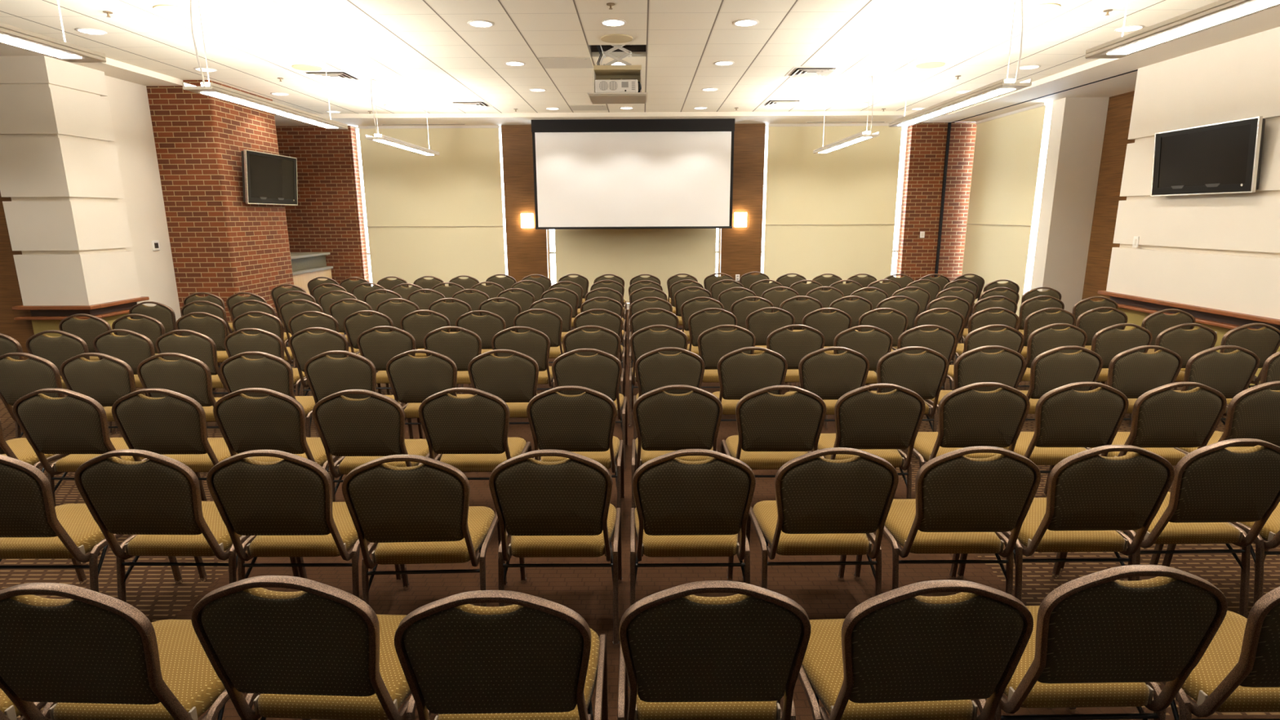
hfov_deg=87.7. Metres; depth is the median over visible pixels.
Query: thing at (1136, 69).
track
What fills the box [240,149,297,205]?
television
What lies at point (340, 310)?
banquet chair
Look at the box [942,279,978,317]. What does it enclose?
banquet chair
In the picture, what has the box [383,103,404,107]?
ceiling speaker
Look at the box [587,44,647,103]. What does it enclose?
lift
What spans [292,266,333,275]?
countertop
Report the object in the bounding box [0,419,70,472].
banquet chair
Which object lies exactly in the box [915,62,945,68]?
recessed light
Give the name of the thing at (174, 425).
banquet chair
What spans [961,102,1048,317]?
roller shade
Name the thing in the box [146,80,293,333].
brick column
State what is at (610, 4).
sprinkler
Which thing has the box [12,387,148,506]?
banquet chair
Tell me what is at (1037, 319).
banquet chair
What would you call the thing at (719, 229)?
window
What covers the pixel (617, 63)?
recessed light
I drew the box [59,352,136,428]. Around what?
banquet chair
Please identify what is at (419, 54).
ceiling
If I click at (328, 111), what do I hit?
recessed light
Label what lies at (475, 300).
banquet chair
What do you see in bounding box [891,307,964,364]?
banquet chair
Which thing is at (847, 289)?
banquet chair
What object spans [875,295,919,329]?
banquet chair
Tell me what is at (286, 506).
banquet chair
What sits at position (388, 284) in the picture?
banquet chair
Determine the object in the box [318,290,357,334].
banquet chair
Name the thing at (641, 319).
banquet chair
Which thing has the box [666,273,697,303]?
banquet chair
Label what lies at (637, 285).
banquet chair
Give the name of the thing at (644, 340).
banquet chair
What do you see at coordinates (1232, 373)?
banquet chair
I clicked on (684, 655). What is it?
banquet chair
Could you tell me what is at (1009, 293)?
banquet chair
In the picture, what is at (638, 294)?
banquet chair
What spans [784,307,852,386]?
banquet chair
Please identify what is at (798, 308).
banquet chair
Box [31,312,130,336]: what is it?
wainscot
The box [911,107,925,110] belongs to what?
recessed light
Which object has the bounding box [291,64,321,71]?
ceiling speaker
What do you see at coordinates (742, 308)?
banquet chair
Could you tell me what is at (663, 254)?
roller shade
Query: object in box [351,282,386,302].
banquet chair
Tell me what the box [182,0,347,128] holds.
pendant light
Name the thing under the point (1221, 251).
wall panel
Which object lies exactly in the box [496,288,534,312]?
banquet chair
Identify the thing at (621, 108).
recessed light
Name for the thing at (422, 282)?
banquet chair
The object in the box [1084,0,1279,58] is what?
pendant light
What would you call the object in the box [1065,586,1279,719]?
banquet chair
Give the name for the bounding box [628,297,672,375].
banquet chair
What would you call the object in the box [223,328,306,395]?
banquet chair
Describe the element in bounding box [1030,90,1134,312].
wall
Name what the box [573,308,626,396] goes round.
banquet chair
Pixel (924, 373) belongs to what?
banquet chair
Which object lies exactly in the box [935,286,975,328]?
banquet chair
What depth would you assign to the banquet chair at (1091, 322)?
6.45 m
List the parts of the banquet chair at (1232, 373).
backrest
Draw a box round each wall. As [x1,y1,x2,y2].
[0,75,181,359]
[275,122,977,309]
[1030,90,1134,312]
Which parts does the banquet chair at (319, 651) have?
leg, backrest, seat, leg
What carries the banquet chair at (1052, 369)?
on the floor
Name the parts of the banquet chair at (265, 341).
backrest, leg, seat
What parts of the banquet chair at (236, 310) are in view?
backrest, frame, seat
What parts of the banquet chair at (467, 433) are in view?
rail, backrest, frame, seat, rail, leg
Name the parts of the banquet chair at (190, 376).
backrest, frame, seat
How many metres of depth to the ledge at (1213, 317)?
6.95 m
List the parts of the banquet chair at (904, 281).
frame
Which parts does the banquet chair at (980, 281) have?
backrest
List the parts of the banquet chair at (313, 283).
backrest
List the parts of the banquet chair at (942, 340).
frame, backrest, leg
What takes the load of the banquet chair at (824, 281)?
on the floor
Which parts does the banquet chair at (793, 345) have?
seat, backrest, frame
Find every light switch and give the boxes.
[920,231,924,237]
[1132,235,1139,248]
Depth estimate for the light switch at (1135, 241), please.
7.81 m
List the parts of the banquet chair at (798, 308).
frame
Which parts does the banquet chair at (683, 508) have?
rail, leg, leg, seat, backrest, leg, leg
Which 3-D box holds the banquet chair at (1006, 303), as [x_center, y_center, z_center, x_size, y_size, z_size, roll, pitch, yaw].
[3.938,-0.323,7.733,0.516,0.920,0.639,0,12,1]
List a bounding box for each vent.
[298,70,364,81]
[381,123,465,124]
[447,100,493,107]
[621,81,628,87]
[760,98,804,106]
[784,66,842,77]
[806,121,884,122]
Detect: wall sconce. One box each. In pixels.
[520,213,533,227]
[733,212,746,226]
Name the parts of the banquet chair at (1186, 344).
seat, frame, backrest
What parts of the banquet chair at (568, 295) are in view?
backrest, frame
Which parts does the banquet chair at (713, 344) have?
seat, backrest, frame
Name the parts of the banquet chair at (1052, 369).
seat, frame, backrest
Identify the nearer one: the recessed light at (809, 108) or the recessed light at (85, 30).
the recessed light at (85, 30)
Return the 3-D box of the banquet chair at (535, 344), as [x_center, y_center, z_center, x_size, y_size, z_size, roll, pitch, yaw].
[-0.980,0.111,5.844,0.516,0.920,0.639,0,12,0]
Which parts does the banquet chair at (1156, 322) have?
seat, frame, backrest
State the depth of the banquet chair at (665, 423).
3.59 m
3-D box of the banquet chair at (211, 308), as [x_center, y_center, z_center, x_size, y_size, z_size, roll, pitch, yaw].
[-4.786,-0.263,7.655,0.516,0.920,0.639,0,12,0]
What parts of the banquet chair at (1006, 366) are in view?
rail, seat, frame, backrest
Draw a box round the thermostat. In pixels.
[151,240,159,250]
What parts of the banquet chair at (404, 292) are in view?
frame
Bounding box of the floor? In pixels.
[0,309,1279,719]
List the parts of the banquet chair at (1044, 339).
seat, backrest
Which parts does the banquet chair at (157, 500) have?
leg, backrest, frame, seat, leg, leg, rail, leg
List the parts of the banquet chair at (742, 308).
frame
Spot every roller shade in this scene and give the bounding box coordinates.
[358,125,505,287]
[554,228,716,302]
[763,123,902,284]
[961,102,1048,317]
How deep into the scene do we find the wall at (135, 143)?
8.37 m
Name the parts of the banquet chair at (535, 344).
backrest, seat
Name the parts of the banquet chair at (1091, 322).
seat, frame, backrest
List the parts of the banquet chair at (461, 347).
frame, backrest, seat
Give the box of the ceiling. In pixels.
[0,0,1279,126]
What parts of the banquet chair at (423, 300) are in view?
frame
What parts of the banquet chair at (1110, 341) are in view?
seat, backrest, frame, leg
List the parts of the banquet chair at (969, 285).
backrest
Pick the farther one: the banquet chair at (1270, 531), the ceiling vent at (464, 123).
the ceiling vent at (464, 123)
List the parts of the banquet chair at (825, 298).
frame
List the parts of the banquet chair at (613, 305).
backrest, frame, leg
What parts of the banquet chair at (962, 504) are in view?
leg, rail, leg, seat, leg, frame, backrest, rail, leg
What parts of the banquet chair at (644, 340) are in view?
leg, leg, backrest, frame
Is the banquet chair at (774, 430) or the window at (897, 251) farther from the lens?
the window at (897, 251)
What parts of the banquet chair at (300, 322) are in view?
backrest, frame, seat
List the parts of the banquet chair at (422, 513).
leg, rail, leg, backrest, frame, seat, leg, rail, leg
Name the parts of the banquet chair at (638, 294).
backrest, frame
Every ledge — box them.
[11,296,149,319]
[1097,290,1279,330]
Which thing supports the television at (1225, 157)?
attached to the wall panel at (1221, 251)
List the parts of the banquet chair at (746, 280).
frame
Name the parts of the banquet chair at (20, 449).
backrest, frame, seat, leg, rail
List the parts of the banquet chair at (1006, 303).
seat, frame, backrest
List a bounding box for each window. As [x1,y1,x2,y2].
[353,125,507,282]
[547,228,720,279]
[760,124,909,277]
[1027,104,1052,259]
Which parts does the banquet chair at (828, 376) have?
seat, backrest, frame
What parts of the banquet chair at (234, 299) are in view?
backrest, frame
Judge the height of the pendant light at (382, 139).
0.746 m
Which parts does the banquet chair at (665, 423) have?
leg, rail, seat, frame, backrest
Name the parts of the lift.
scissor arm, scissor arm, scissor arm, lift plate, hanger frame, scissor arm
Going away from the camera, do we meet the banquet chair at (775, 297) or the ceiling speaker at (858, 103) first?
the banquet chair at (775, 297)
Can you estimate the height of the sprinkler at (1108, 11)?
0.041 m
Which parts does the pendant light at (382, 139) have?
power cord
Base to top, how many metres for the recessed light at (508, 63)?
0.012 m
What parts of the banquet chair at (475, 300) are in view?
frame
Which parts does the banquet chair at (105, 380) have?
backrest, frame, seat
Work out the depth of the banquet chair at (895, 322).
6.45 m
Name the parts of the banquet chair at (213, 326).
frame, backrest, seat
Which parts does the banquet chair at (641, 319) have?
leg, backrest, frame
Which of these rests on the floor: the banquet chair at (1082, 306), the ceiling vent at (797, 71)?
the banquet chair at (1082, 306)
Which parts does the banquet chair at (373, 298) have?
frame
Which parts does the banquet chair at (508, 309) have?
frame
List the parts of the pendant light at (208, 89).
power cord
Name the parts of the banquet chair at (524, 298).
frame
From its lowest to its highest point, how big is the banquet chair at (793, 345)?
0.920 m
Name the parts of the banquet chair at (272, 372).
backrest, seat, leg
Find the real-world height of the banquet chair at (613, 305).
0.920 m
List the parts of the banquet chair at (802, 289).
frame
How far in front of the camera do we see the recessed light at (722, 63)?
7.68 m
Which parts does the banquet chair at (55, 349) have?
backrest, frame, seat, leg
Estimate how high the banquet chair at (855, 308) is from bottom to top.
0.920 m
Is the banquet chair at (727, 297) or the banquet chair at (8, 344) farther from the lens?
the banquet chair at (727, 297)
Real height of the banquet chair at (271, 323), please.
0.920 m
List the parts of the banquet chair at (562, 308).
backrest, seat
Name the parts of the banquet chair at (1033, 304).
frame, backrest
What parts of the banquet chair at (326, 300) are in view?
frame, backrest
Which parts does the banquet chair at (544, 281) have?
frame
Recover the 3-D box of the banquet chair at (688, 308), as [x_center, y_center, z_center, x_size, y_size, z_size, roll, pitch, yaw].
[0.699,-0.313,7.763,0.516,0.920,0.639,0,12,1]
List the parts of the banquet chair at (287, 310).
backrest, frame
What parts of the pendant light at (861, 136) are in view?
power cord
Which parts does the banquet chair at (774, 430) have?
leg, rail, seat, backrest, frame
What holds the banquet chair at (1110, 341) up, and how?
on the floor
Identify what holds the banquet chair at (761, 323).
on the floor
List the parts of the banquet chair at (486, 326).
backrest, frame, seat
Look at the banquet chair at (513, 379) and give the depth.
4.56 m
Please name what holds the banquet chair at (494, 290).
on the floor
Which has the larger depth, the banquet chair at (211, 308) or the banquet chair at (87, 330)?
the banquet chair at (211, 308)
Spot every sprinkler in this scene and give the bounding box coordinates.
[102,10,112,17]
[606,2,614,9]
[1102,8,1112,15]
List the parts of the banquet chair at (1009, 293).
backrest, frame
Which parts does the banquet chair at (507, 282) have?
frame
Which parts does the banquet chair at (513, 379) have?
backrest, frame, seat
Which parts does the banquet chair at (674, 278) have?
backrest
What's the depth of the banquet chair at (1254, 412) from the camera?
3.61 m
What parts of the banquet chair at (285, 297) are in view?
backrest, frame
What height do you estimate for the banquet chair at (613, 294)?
0.920 m
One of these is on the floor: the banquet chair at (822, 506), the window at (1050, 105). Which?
the banquet chair at (822, 506)
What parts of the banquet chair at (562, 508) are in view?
leg, leg, frame, backrest, seat, leg, rail, leg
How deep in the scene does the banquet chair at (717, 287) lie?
9.36 m
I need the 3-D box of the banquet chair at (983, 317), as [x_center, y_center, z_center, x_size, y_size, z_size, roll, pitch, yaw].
[3.429,-0.121,6.816,0.516,0.920,0.639,0,12,0]
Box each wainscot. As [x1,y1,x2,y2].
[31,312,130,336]
[1118,307,1279,388]
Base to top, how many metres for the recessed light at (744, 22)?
0.012 m
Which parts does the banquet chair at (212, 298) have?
backrest, seat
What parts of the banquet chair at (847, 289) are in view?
frame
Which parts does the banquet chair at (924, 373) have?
seat, backrest, leg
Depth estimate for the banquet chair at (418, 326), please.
6.47 m
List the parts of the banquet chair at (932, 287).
frame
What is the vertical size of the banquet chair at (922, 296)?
0.920 m
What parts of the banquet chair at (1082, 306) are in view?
frame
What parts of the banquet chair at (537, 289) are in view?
frame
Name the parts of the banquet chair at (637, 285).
leg, backrest, frame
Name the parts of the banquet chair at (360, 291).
frame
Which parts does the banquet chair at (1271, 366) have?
seat, frame, backrest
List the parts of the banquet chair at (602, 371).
frame, backrest, seat, leg, rail, leg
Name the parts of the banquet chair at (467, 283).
frame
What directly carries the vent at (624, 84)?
attached to the projector
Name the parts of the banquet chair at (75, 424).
leg, backrest, frame, seat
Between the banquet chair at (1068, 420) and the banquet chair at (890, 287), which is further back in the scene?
the banquet chair at (890, 287)
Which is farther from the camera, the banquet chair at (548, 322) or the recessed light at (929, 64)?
the recessed light at (929, 64)
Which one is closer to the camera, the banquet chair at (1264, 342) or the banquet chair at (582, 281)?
the banquet chair at (1264, 342)
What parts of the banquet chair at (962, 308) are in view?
backrest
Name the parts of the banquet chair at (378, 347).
seat, frame, backrest, leg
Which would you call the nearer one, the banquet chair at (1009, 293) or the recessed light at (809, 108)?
the banquet chair at (1009, 293)
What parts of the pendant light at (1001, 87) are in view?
power cord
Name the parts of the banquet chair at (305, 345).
leg, backrest, frame, leg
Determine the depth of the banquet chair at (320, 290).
9.10 m
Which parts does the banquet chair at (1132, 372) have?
seat, frame, backrest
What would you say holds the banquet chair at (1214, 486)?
on the floor
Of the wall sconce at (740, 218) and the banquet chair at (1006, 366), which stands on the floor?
the banquet chair at (1006, 366)
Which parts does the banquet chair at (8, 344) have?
backrest, frame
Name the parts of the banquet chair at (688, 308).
seat, backrest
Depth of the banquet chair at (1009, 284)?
9.17 m
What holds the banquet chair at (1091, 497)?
on the floor
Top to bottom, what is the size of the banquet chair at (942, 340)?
0.920 m
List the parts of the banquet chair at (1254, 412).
rail, seat, frame, backrest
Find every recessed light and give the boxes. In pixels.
[75,27,106,35]
[193,66,217,71]
[270,92,288,95]
[325,110,341,113]
[435,109,449,111]
[467,19,493,27]
[504,61,525,66]
[528,88,546,91]
[545,106,559,110]
[600,18,626,26]
[610,61,628,65]
[619,106,633,109]
[693,106,707,109]
[701,87,718,91]
[714,60,734,66]
[733,18,759,26]
[802,106,817,110]
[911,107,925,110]
[955,89,972,93]
[1018,64,1040,69]
[1114,24,1145,32]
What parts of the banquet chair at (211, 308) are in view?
backrest, frame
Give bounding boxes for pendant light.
[0,0,106,62]
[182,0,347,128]
[364,78,439,155]
[813,75,879,153]
[888,0,1032,126]
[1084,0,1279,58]
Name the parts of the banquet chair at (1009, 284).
frame, backrest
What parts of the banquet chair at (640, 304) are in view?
leg, backrest, frame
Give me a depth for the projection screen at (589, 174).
11.92 m
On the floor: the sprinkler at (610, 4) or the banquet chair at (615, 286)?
the banquet chair at (615, 286)
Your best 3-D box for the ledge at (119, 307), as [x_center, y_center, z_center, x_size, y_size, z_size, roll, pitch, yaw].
[-6.556,-0.618,7.879,0.880,0.155,0.910,0,12,0]
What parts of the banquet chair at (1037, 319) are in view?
seat, frame, backrest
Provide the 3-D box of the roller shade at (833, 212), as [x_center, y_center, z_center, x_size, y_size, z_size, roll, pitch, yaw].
[3.632,-2.763,12.727,2.480,3.319,0.065,0,12,0]
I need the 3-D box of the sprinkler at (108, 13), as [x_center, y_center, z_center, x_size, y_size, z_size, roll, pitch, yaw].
[-4.543,-2.952,5.696,0.068,0.041,0.068,0,12,0]
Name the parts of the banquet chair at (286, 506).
leg, rail, backrest, frame, leg, seat, leg, leg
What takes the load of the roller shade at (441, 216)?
attached to the window at (366, 252)
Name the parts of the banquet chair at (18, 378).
leg, backrest, frame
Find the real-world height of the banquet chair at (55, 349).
0.920 m
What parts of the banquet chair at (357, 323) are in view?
backrest, frame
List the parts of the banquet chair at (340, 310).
backrest, frame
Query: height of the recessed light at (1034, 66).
0.012 m
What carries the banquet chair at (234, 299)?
on the floor
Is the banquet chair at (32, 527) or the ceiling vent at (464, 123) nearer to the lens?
the banquet chair at (32, 527)
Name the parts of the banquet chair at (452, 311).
frame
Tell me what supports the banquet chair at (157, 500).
on the floor
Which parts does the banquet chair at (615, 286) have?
backrest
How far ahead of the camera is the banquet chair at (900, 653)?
1.69 m
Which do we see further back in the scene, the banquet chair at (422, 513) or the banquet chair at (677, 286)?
the banquet chair at (677, 286)
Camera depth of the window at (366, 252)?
12.78 m
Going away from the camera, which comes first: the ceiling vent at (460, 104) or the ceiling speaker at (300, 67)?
the ceiling speaker at (300, 67)
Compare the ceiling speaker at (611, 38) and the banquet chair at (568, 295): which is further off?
the banquet chair at (568, 295)
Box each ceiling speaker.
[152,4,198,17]
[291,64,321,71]
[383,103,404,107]
[600,33,632,43]
[847,101,868,105]
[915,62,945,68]
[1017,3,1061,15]
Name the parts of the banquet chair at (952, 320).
backrest, frame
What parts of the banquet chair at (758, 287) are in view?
frame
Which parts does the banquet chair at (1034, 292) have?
backrest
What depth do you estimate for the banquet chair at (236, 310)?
7.32 m
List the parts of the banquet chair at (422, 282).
frame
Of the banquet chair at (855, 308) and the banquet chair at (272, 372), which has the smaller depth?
the banquet chair at (272, 372)
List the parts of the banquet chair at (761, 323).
seat, backrest, frame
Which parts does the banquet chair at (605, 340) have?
backrest, frame, leg, leg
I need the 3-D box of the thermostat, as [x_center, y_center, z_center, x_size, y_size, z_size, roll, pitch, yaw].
[-6.300,-1.490,8.677,0.019,0.125,0.120,0,12,0]
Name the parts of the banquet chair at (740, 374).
seat, backrest, frame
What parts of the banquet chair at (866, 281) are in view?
frame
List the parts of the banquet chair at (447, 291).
frame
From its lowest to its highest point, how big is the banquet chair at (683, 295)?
0.920 m
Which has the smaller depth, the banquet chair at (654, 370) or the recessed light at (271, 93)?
the banquet chair at (654, 370)
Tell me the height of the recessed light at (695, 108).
0.012 m
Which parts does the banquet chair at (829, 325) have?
backrest, frame, seat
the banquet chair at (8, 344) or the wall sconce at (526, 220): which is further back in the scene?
the wall sconce at (526, 220)
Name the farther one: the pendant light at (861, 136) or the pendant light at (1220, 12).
the pendant light at (861, 136)
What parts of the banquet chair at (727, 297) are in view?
frame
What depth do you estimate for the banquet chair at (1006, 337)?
5.45 m
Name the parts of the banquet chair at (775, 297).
frame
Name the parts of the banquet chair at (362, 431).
leg, rail, backrest, frame, seat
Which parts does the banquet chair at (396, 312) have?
frame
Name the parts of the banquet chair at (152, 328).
backrest, frame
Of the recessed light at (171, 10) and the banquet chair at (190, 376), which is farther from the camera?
the recessed light at (171, 10)
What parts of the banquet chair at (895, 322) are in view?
frame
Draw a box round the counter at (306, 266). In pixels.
[289,252,333,294]
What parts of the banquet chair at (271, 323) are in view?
backrest, frame, seat, leg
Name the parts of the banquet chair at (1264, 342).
frame, backrest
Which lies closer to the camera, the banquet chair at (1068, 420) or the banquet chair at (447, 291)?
the banquet chair at (1068, 420)
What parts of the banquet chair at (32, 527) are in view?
backrest, frame, seat, leg, leg, rail, leg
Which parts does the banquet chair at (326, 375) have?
backrest, frame, seat, leg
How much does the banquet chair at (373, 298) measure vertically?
0.920 m
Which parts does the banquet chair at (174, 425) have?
backrest, frame, seat, leg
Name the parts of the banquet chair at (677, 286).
seat, backrest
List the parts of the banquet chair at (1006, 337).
seat, leg, backrest, frame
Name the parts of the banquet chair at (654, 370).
leg, backrest, frame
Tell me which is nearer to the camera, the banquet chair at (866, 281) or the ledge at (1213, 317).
the ledge at (1213, 317)
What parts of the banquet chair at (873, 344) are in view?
leg, backrest, frame, seat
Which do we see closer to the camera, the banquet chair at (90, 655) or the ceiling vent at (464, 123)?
the banquet chair at (90, 655)
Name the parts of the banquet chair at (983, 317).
seat, backrest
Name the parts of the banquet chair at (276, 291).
backrest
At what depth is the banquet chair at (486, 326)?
6.42 m
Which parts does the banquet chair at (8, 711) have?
seat, frame, leg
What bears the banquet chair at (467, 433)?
on the floor
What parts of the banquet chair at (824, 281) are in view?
frame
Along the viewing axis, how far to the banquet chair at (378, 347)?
5.54 m
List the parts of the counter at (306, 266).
splash panel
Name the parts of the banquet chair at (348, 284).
backrest, frame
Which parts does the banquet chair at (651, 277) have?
frame, backrest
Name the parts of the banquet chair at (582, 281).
backrest, frame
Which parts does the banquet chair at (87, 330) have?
backrest, frame, seat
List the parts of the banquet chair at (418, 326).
seat, backrest, frame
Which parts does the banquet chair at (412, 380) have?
leg, backrest, frame, seat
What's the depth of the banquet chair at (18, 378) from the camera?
4.52 m
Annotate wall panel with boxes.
[0,55,141,305]
[1106,26,1279,319]
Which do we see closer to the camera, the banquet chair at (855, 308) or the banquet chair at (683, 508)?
the banquet chair at (683, 508)
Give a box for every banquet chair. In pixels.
[0,333,62,378]
[0,352,106,438]
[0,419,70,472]
[0,454,182,592]
[0,582,311,719]
[0,688,47,719]
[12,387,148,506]
[26,329,147,435]
[58,313,111,359]
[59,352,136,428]
[74,448,300,602]
[93,328,155,434]
[111,313,216,391]
[111,388,238,501]
[128,301,178,335]
[137,352,221,437]
[155,329,228,394]
[175,311,228,389]
[180,300,231,363]
[183,292,234,333]
[191,575,416,719]
[206,449,402,597]
[213,387,339,472]
[219,351,315,437]
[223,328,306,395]
[226,292,284,329]
[230,299,291,361]
[232,311,297,395]
[270,284,306,322]
[275,290,315,362]
[279,298,350,364]
[288,311,359,395]
[288,327,382,395]
[303,350,413,466]
[307,276,339,296]
[311,283,346,304]
[312,389,439,502]
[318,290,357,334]
[328,298,373,346]
[339,276,371,333]
[342,454,507,606]
[343,310,393,386]
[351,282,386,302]
[356,325,415,395]
[364,288,403,315]
[376,297,419,330]
[377,275,408,293]
[386,349,473,473]
[390,283,425,299]
[394,590,608,719]
[400,310,471,394]
[407,288,445,315]
[413,275,444,293]
[418,387,532,479]
[422,326,481,383]
[427,297,471,332]
[431,282,466,302]
[448,275,479,293]
[451,288,489,315]
[455,310,506,394]
[467,349,538,473]
[470,281,505,302]
[478,297,521,332]
[485,274,516,291]
[488,449,622,648]
[491,326,555,390]
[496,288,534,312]
[511,280,544,302]
[513,308,564,363]
[520,274,551,292]
[526,385,624,537]
[528,297,573,342]
[540,287,578,330]
[548,280,582,314]
[551,348,627,471]
[558,273,589,303]
[562,325,624,429]
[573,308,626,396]
[580,297,626,375]
[584,287,626,342]
[590,280,626,319]
[593,274,626,326]
[617,580,811,719]
[627,280,662,343]
[628,287,667,357]
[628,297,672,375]
[628,307,679,396]
[628,324,688,428]
[629,274,660,306]
[630,448,755,605]
[631,384,722,536]
[633,346,704,466]
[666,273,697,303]
[669,279,703,315]
[674,286,711,328]
[680,296,724,341]
[686,307,737,355]
[697,324,755,387]
[703,272,734,292]
[710,279,744,300]
[712,346,787,421]
[718,287,756,312]
[720,385,826,477]
[730,296,773,328]
[739,271,769,289]
[742,447,898,595]
[745,306,795,391]
[749,279,783,301]
[760,286,799,312]
[766,324,825,387]
[776,273,807,290]
[777,579,1033,719]
[779,295,822,330]
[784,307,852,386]
[784,346,869,421]
[789,280,823,300]
[805,286,844,313]
[811,273,843,290]
[812,383,925,498]
[824,325,893,431]
[827,280,862,300]
[828,295,872,331]
[845,273,877,291]
[848,287,888,330]
[853,445,1040,595]
[857,307,908,351]
[866,279,901,297]
[868,324,956,391]
[870,346,948,431]
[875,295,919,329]
[881,273,914,288]
[891,286,930,315]
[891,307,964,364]
[893,382,1030,468]
[905,279,940,302]
[918,273,950,292]
[923,345,1025,410]
[926,296,970,343]
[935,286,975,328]
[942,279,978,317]
[946,324,1024,390]
[953,273,984,304]
[955,306,1018,359]
[956,444,1174,601]
[961,295,1017,343]
[967,287,1019,324]
[971,279,1019,313]
[992,564,1227,719]
[1000,382,1128,497]
[1016,295,1064,360]
[1017,286,1061,324]
[1017,323,1087,386]
[1019,307,1075,385]
[1019,345,1102,420]
[1059,438,1279,618]
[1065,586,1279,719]
[1071,296,1118,326]
[1075,306,1127,353]
[1084,382,1226,465]
[1091,323,1152,427]
[1101,323,1217,386]
[1106,345,1182,420]
[1141,308,1195,390]
[1161,502,1279,605]
[1173,345,1259,425]
[1173,381,1279,454]
[1180,323,1279,387]
[1226,351,1279,406]
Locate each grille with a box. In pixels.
[599,81,608,90]
[608,80,617,89]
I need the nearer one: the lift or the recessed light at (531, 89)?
the lift
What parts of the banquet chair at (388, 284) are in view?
frame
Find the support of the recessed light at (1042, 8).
attached to the ceiling
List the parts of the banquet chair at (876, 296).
frame, backrest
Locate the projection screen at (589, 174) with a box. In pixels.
[531,118,734,229]
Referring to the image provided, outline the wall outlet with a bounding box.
[735,274,739,280]
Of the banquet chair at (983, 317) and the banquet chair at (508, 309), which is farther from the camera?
the banquet chair at (508, 309)
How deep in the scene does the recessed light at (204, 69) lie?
7.88 m
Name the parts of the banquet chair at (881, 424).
seat, frame, backrest, rail, leg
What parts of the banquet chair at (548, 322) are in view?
backrest, seat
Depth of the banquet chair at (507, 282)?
10.43 m
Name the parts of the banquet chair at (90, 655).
leg, backrest, frame, seat, leg, rail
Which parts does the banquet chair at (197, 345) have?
backrest, seat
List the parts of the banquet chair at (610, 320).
backrest, frame, leg, leg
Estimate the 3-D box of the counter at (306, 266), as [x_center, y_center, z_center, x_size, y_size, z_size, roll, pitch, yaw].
[-6.436,-1.236,11.617,1.360,1.160,1.960,0,12,0]
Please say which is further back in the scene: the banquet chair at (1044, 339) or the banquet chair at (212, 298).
the banquet chair at (212, 298)
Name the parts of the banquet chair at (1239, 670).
leg, frame, seat, backrest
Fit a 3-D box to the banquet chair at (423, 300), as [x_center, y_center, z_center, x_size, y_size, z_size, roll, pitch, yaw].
[-2.671,-0.500,8.704,0.516,0.920,0.639,0,12,0]
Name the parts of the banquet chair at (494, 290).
frame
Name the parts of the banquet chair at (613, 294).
backrest, frame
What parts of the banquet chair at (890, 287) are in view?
frame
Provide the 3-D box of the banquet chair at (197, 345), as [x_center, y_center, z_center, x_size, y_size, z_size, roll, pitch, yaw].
[-3.687,0.141,5.765,0.516,0.920,0.639,0,12,1]
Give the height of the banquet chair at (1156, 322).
0.920 m
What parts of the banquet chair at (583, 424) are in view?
frame, backrest, seat, leg, rail, leg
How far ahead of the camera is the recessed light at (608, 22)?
6.04 m
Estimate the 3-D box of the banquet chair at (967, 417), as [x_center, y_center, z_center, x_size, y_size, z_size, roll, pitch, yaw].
[1.869,0.505,3.958,0.516,0.920,0.639,0,12,1]
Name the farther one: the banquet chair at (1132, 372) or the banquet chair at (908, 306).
the banquet chair at (908, 306)
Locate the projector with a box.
[595,79,641,93]
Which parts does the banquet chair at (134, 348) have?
backrest, frame, seat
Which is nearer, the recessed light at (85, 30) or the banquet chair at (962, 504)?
the banquet chair at (962, 504)
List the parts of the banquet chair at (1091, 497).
leg, rail, leg, leg, seat, frame, backrest, leg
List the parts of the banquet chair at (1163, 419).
seat, frame, backrest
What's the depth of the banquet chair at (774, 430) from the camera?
3.58 m
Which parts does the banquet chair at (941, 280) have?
frame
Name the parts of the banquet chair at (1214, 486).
leg, leg, leg, seat, frame, backrest, leg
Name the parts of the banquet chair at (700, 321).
seat, backrest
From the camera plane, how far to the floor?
3.42 m
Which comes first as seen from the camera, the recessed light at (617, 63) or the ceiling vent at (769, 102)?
the recessed light at (617, 63)
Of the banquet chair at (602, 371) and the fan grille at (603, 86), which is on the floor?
the banquet chair at (602, 371)
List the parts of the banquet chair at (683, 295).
seat, backrest, frame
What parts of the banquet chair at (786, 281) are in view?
frame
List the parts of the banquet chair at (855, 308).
frame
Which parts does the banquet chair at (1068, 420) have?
seat, leg, frame, backrest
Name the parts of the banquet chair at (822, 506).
leg, rail, leg, seat, frame, backrest, leg, rail, leg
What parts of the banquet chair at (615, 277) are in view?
frame, backrest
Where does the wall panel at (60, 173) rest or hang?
attached to the wall at (135, 143)
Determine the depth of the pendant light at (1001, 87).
5.87 m
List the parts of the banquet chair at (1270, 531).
leg, rail, leg, seat, leg, frame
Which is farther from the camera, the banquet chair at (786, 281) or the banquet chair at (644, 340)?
the banquet chair at (786, 281)
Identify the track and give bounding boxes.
[952,69,1137,122]
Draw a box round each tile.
[537,57,593,68]
[568,104,607,110]
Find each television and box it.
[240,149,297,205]
[1151,115,1265,196]
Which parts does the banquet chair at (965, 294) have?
backrest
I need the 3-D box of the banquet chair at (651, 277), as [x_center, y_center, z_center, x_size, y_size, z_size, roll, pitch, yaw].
[0.084,-0.941,10.678,0.516,0.920,0.639,0,12,0]

